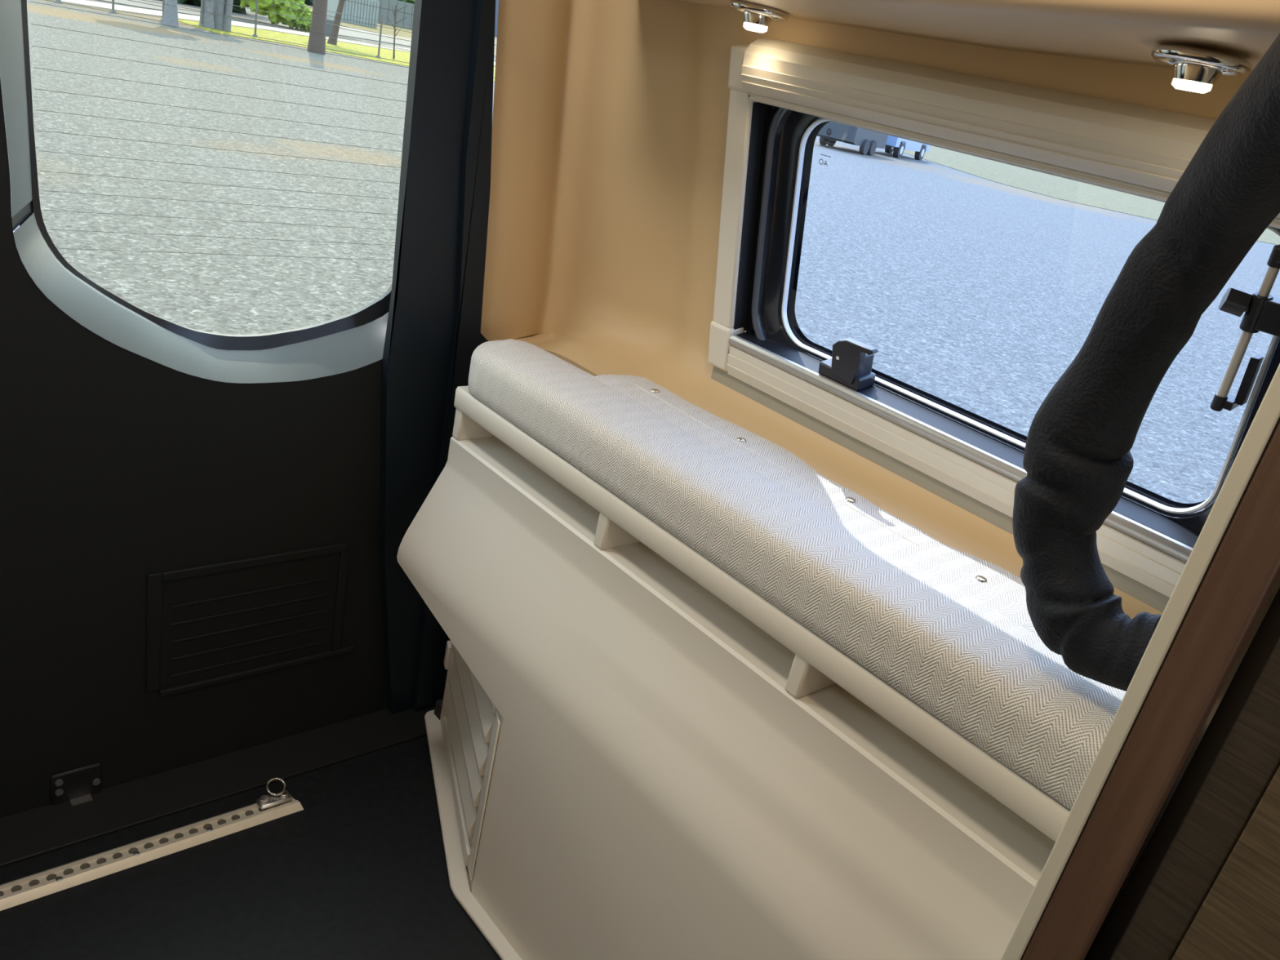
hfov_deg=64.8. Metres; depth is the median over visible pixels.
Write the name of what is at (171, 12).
tree
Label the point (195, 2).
bush
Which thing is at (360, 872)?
floor
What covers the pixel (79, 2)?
footpath
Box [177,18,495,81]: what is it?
lawn
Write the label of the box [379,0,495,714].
door pillar
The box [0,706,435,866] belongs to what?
door sill
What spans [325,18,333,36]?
stand
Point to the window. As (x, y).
(783, 93)
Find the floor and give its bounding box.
[0,735,501,959]
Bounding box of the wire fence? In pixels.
[46,0,496,78]
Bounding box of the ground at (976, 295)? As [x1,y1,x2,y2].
[0,0,1279,503]
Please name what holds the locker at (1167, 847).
on the floor
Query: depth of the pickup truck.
49.72 m
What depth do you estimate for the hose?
0.96 m
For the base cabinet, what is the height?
0.838 m
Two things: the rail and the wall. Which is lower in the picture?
the rail
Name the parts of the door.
window trim, latch plate, window trim, pocket frame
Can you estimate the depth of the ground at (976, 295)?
12.58 m
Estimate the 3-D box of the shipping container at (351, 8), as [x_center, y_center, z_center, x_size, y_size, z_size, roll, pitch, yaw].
[-19.269,-31.501,67.530,2.600,1.750,2.450,-8,30,-41]
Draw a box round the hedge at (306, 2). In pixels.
[304,0,414,5]
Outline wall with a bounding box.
[480,0,1248,618]
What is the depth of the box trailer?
44.32 m
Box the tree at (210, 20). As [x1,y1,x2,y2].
[199,0,233,31]
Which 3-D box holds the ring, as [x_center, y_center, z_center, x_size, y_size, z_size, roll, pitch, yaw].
[-0.700,0.596,1.932,0.062,0.047,0.034,-8,30,-41]
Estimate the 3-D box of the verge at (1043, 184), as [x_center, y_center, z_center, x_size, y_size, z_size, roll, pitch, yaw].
[33.945,-21.971,75.283,66.000,0.070,50.000,-8,30,-41]
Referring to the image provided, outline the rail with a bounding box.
[0,795,303,911]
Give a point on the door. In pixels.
(190, 569)
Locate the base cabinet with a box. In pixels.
[396,386,1070,959]
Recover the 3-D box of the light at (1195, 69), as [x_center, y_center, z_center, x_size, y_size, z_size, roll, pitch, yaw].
[0.501,-0.367,0.910,0.085,0.033,0.085,-8,30,-41]
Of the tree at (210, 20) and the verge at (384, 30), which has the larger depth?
the verge at (384, 30)
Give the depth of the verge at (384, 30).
67.07 m
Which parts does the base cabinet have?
vent panel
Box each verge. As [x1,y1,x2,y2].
[305,4,497,57]
[884,145,1279,244]
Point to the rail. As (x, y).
(33, 886)
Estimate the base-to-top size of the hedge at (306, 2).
7.525 m
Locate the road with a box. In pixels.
[96,0,495,61]
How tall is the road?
0.090 m
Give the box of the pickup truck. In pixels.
[884,134,930,160]
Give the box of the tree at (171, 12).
[162,0,178,26]
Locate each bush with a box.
[177,0,249,14]
[240,0,312,32]
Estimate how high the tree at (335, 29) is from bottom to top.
4.707 m
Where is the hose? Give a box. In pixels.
[1012,32,1279,691]
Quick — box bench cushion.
[467,338,1125,810]
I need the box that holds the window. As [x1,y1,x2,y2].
[707,37,1279,612]
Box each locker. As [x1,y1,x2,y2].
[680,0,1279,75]
[1000,363,1279,959]
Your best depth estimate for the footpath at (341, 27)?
57.93 m
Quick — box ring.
[256,777,292,809]
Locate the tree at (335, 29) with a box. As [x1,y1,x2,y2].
[326,0,345,44]
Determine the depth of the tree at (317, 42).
32.32 m
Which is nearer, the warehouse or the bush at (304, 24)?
the bush at (304, 24)
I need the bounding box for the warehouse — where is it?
[494,0,498,36]
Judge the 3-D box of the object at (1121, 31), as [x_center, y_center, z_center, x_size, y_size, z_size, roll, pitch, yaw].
[0.295,-0.694,1.091,0.300,0.363,1.206,-8,30,-41]
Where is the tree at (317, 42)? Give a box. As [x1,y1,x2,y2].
[306,0,328,54]
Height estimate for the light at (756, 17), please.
0.032 m
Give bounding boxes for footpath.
[45,0,495,65]
[339,26,411,40]
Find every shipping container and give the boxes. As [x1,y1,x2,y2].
[326,0,379,28]
[377,0,413,30]
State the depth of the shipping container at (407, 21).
82.82 m
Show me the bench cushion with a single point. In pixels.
(951, 629)
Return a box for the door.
[0,0,412,817]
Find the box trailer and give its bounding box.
[817,120,888,155]
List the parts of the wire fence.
post, post, post, post, post, post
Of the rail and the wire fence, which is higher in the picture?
the wire fence
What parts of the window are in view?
latch handle, rail, black sill, stay knob, stay arm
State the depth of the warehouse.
149.72 m
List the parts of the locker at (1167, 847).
locker door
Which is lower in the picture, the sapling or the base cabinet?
the base cabinet
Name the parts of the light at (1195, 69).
plate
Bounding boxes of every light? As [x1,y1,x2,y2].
[728,0,789,32]
[1151,44,1252,93]
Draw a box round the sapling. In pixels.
[386,4,408,58]

